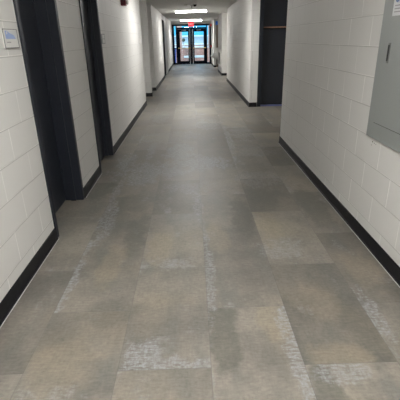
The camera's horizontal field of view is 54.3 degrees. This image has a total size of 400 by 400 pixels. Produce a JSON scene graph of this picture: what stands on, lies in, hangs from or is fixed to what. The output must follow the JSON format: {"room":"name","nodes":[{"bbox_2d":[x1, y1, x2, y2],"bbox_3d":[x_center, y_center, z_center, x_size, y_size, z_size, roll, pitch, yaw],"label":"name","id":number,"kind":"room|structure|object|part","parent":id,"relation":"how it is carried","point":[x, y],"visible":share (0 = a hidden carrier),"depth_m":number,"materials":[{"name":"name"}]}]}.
{"room":"building corridor","nodes":[
{"label":"building corridor","id":0,"kind":"room"},
{"bbox_2d":[0,0,172,301],"bbox_3d":[-1.633,-3.946,10.345,0.495,2.450,30.200,-2,22,-1],"label":"wall","id":1,"kind":"structure","parent":0,"point":[133,67],"depth_m":3.63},
{"bbox_2d":[1,29,19,47],"bbox_3d":[-1.207,-1.029,2.489,0.011,0.113,0.211,-2,22,-1],"label":"room sign","id":2,"kind":"object","parent":1,"relation":"attached to","point":[10,37],"visible":1,"depth_m":2.48,"materials":[{"name":"white plastic"}]},
{"bbox_2d":[4,30,16,38],"bbox_3d":[-1.205,-1.053,2.489,0.001,0.051,0.169,-2,22,-1],"label":"picture","id":3,"kind":"object","parent":2,"relation":"attached to","point":[8,34],"depth_m":2.48,"materials":[{"name":"blue paper"}]},
{"bbox_2d":[13,0,84,237],"bbox_3d":[-1.315,-0.818,3.225,0.222,2.100,0.890,-2,22,-1],"label":"door","id":4,"kind":"structure","parent":1,"relation":"in","point":[38,25],"depth_m":3.48,"materials":[{"name":"paint"}]},
{"bbox_2d":[0,64,173,327],"bbox_3d":[-1.473,-2.846,10.749,0.265,0.100,30.100,-2,22,-1],"label":"baseboard","id":5,"kind":"structure","parent":1,"relation":"attached to","point":[10,299],"depth_m":2.84,"materials":[{"name":"black plastic"}]},
{"bbox_2d":[79,0,113,172],"bbox_3d":[-1.346,-1.455,4.768,0.212,2.100,0.860,-2,22,-1],"label":"door","id":6,"kind":"structure","parent":1,"relation":"in","point":[89,13],"depth_m":4.99,"materials":[{"name":"paint"}]},
{"bbox_2d":[101,34,104,43],"bbox_3d":[-1.266,-2.093,5.077,0.014,0.109,0.214,-2,22,-1],"label":"light switch","id":7,"kind":"object","parent":1,"relation":"attached to","point":[102,35],"visible":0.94,"depth_m":5.09,"materials":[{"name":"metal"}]},
{"bbox_2d":[120,0,128,5],"bbox_3d":[-1.266,-3.347,6.542,0.118,0.165,0.142,-2,22,-1],"label":"fire alarm strobe","id":8,"kind":"object","parent":1,"relation":"attached to","point":[123,2],"visible":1,"depth_m":6.50,"materials":[{"name":"red plastic"}]},
{"bbox_2d":[161,14,167,75],"bbox_3d":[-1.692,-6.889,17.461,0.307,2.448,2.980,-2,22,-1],"label":"door","id":9,"kind":"structure","parent":1,"relation":"in","point":[163,17],"depth_m":17.43,"materials":[{"name":"black metal"}]},
{"bbox_3d":[-1.719,-7.164,18.126,0.285,2.448,1.539,-2,22,-1],"label":"panel","id":10,"kind":"part","parent":9,"relation":"part of","materials":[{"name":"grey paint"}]},
{"bbox_2d":[146,0,236,21],"bbox_3d":[0.167,-5.173,9.847,4.650,0.120,30.540,-2,22,-1],"label":"ceiling","id":11,"kind":"structure","parent":0,"point":[167,8],"depth_m":13.32,"materials":[{"name":"paint"}]},
{"bbox_2d":[175,10,206,12],"bbox_3d":[-0.332,-6.961,14.432,1.144,0.060,0.280,-2,22,-1],"label":"ceiling lamp","id":12,"kind":"object","parent":11,"relation":"attached to","point":[201,10],"visible":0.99,"depth_m":14.37,"materials":[{"name":"white plastic"}]},
{"bbox_2d":[176,11,205,12],"bbox_3d":[-0.332,-6.951,14.436,1.120,0.030,0.270,-2,22,-1],"label":"diffuser","id":13,"kind":"object","parent":12,"relation":"attached to","point":[176,11],"depth_m":14.37,"materials":[{"name":"white plastic"}]},
{"bbox_2d":[188,18,193,26],"bbox_3d":[-0.462,-9.107,20.036,0.280,0.374,0.100,-2,22,-1],"label":"exit sign","id":14,"kind":"object","parent":11,"relation":"hanging from","point":[190,24],"visible":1,"depth_m":20.04,"materials":[{"name":"red plastic"}]},
{"bbox_2d":[172,21,210,42],"bbox_3d":[-0.006,-9.790,24.375,4.400,2.450,0.120,-2,22,-1],"label":"wall","id":15,"kind":"structure","parent":0,"point":[204,22],"depth_m":23.87,"materials":[{"name":"white paint"}]},
{"bbox_2d":[177,29,190,63],"bbox_3d":[-0.990,-9.547,24.352,0.830,2.040,0.115,-2,22,-1],"label":"door","id":16,"kind":"structure","parent":15,"relation":"in","point":[178,30],"depth_m":24.33,"materials":[{"name":"black metal"}]},
{"bbox_2d":[172,24,210,64],"bbox_3d":[-0.508,-9.697,24.347,2.390,2.320,0.140,-2,22,-1],"label":"trim","id":17,"kind":"structure","parent":15,"relation":"attached to","point":[173,25],"depth_m":24.11,"materials":[{"name":"black metal"}]},
{"bbox_2d":[190,29,192,63],"bbox_3d":[-0.533,-9.570,24.388,0.079,2.055,0.100,-2,22,-1],"label":"trim","id":18,"kind":"structure","parent":15,"relation":"attached to","point":[190,29],"depth_m":24.29,"materials":[{"name":"black metal"}]},
{"bbox_2d":[192,29,205,63],"bbox_3d":[-0.050,-9.573,24.363,0.880,2.040,0.115,-2,22,-1],"label":"door","id":19,"kind":"structure","parent":15,"relation":"in","point":[193,30],"depth_m":24.38,"materials":[{"name":"black metal"}]},
{"bbox_2d":[0,64,399,399],"bbox_3d":[0.221,-2.799,10.829,4.650,0.120,30.540,-2,22,-1],"label":"floor","id":20,"kind":"structure","parent":0,"point":[201,262],"depth_m":2.57,"materials":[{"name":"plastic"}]},
{"bbox_2d":[211,0,399,266],"bbox_3d":[1.765,-4.041,10.384,1.505,2.450,30.200,-2,22,-1],"label":"wall","id":21,"kind":"structure","parent":0,"point":[331,46],"depth_m":3.66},
{"bbox_2d":[211,48,220,66],"bbox_3d":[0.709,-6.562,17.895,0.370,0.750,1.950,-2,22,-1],"label":"fountain","id":22,"kind":"object","parent":21,"relation":"attached to","point":[217,55],"visible":1,"depth_m":18.03,"materials":[{"name":"white plastic"}]},
{"bbox_2d":[216,25,217,66],"bbox_3d":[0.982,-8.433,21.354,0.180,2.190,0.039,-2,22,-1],"label":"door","id":23,"kind":"structure","parent":21,"relation":"in","point":[216,25],"depth_m":21.23,"materials":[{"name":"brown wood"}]},
{"bbox_2d":[257,0,287,106],"bbox_3d":[1.860,-3.360,8.736,1.125,2.448,0.190,-2,22,-1],"label":"door","id":24,"kind":"structure","parent":21,"relation":"in","point":[273,13],"depth_m":8.73,"materials":[{"name":"paint"}]},
{"bbox_3d":[1.860,-3.360,8.736,1.125,2.448,0.190,-2,22,-1],"label":"frame","id":25,"kind":"part","parent":24,"relation":"part of","materials":[{"name":"paint"}]},
{"bbox_2d":[211,62,399,287],"bbox_3d":[1.186,-2.920,10.780,0.335,0.100,30.100,-2,22,-1],"label":"baseboard","id":26,"kind":"structure","parent":21,"relation":"attached to","point":[379,253],"depth_m":3.41,"materials":[{"name":"black plastic"}]},
{"bbox_2d":[366,0,399,152],"bbox_3d":[1.255,-0.826,1.922,0.030,1.397,1.628,-2,22,-1],"label":"electrical panel","id":27,"kind":"object","parent":21,"relation":"attached to","point":[383,126],"visible":1,"depth_m":2.58,"materials":[{"name":"grey metal"}]},
{"bbox_3d":[1.251,-0.829,1.923,0.004,1.172,1.432,-2,22,-1],"label":"panel door","id":28,"kind":"part","parent":27,"relation":"part of","materials":[{"name":"grey metal"}]},
{"label":"outside","id":29,"kind":"structure","parent":0,"visible":0},
{"bbox_3d":[0.003,-16.965,45.122,26.000,0.120,43.660,-2,22,-1],"label":"ground","id":30,"kind":"structure","parent":29,"visible":0},
{"bbox_2d":[177,26,182,60],"bbox_3d":[-1.369,-10.918,26.220,0.320,3.220,0.350,-2,22,-1],"label":"brick pillar","id":31,"kind":"structure","parent":30,"relation":"on","point":[181,50],"depth_m":26.23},
{"bbox_2d":[174,25,207,43],"bbox_3d":[-1.002,-19.095,40.463,24.200,7.420,6.600,-2,22,-1],"label":"building","id":32,"kind":"structure","parent":30,"relation":"on","point":[198,35],"depth_m":38.75,"materials":[{"name":"blue glass"}]},
{"bbox_2d":[175,46,207,61],"bbox_3d":[-0.103,-10.223,27.348,11.100,1.020,0.450,-2,22,-1],"label":"wall","id":33,"kind":"structure","parent":30,"relation":"on","point":[199,50],"depth_m":27.14,"materials":[{"name":"red brick"}]},
{"bbox_2d":[175,43,207,46],"bbox_3d":[-0.201,-12.007,31.506,17.000,1.140,0.500,-2,22,-1],"label":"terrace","id":34,"kind":"object","parent":30,"relation":"on","point":[201,44],"visible":0.1,"depth_m":31.14,"materials":[{"name":"concrete"}]},
{"bbox_2d":[184,55,203,60],"bbox_3d":[-0.340,-9.656,26.749,1.520,0.440,0.420,-2,22,-1],"label":"stone bench","id":35,"kind":"object","parent":30,"relation":"on","point":[197,56],"visible":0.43,"depth_m":26.53,"materials":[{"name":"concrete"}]},
{"bbox_2d":[208,25,209,61],"bbox_3d":[0.768,-11.060,26.184,0.440,3.420,0.400,-2,22,-1],"label":"brick pillar","id":36,"kind":"structure","parent":30,"relation":"on","point":[208,25],"depth_m":26.24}
]}

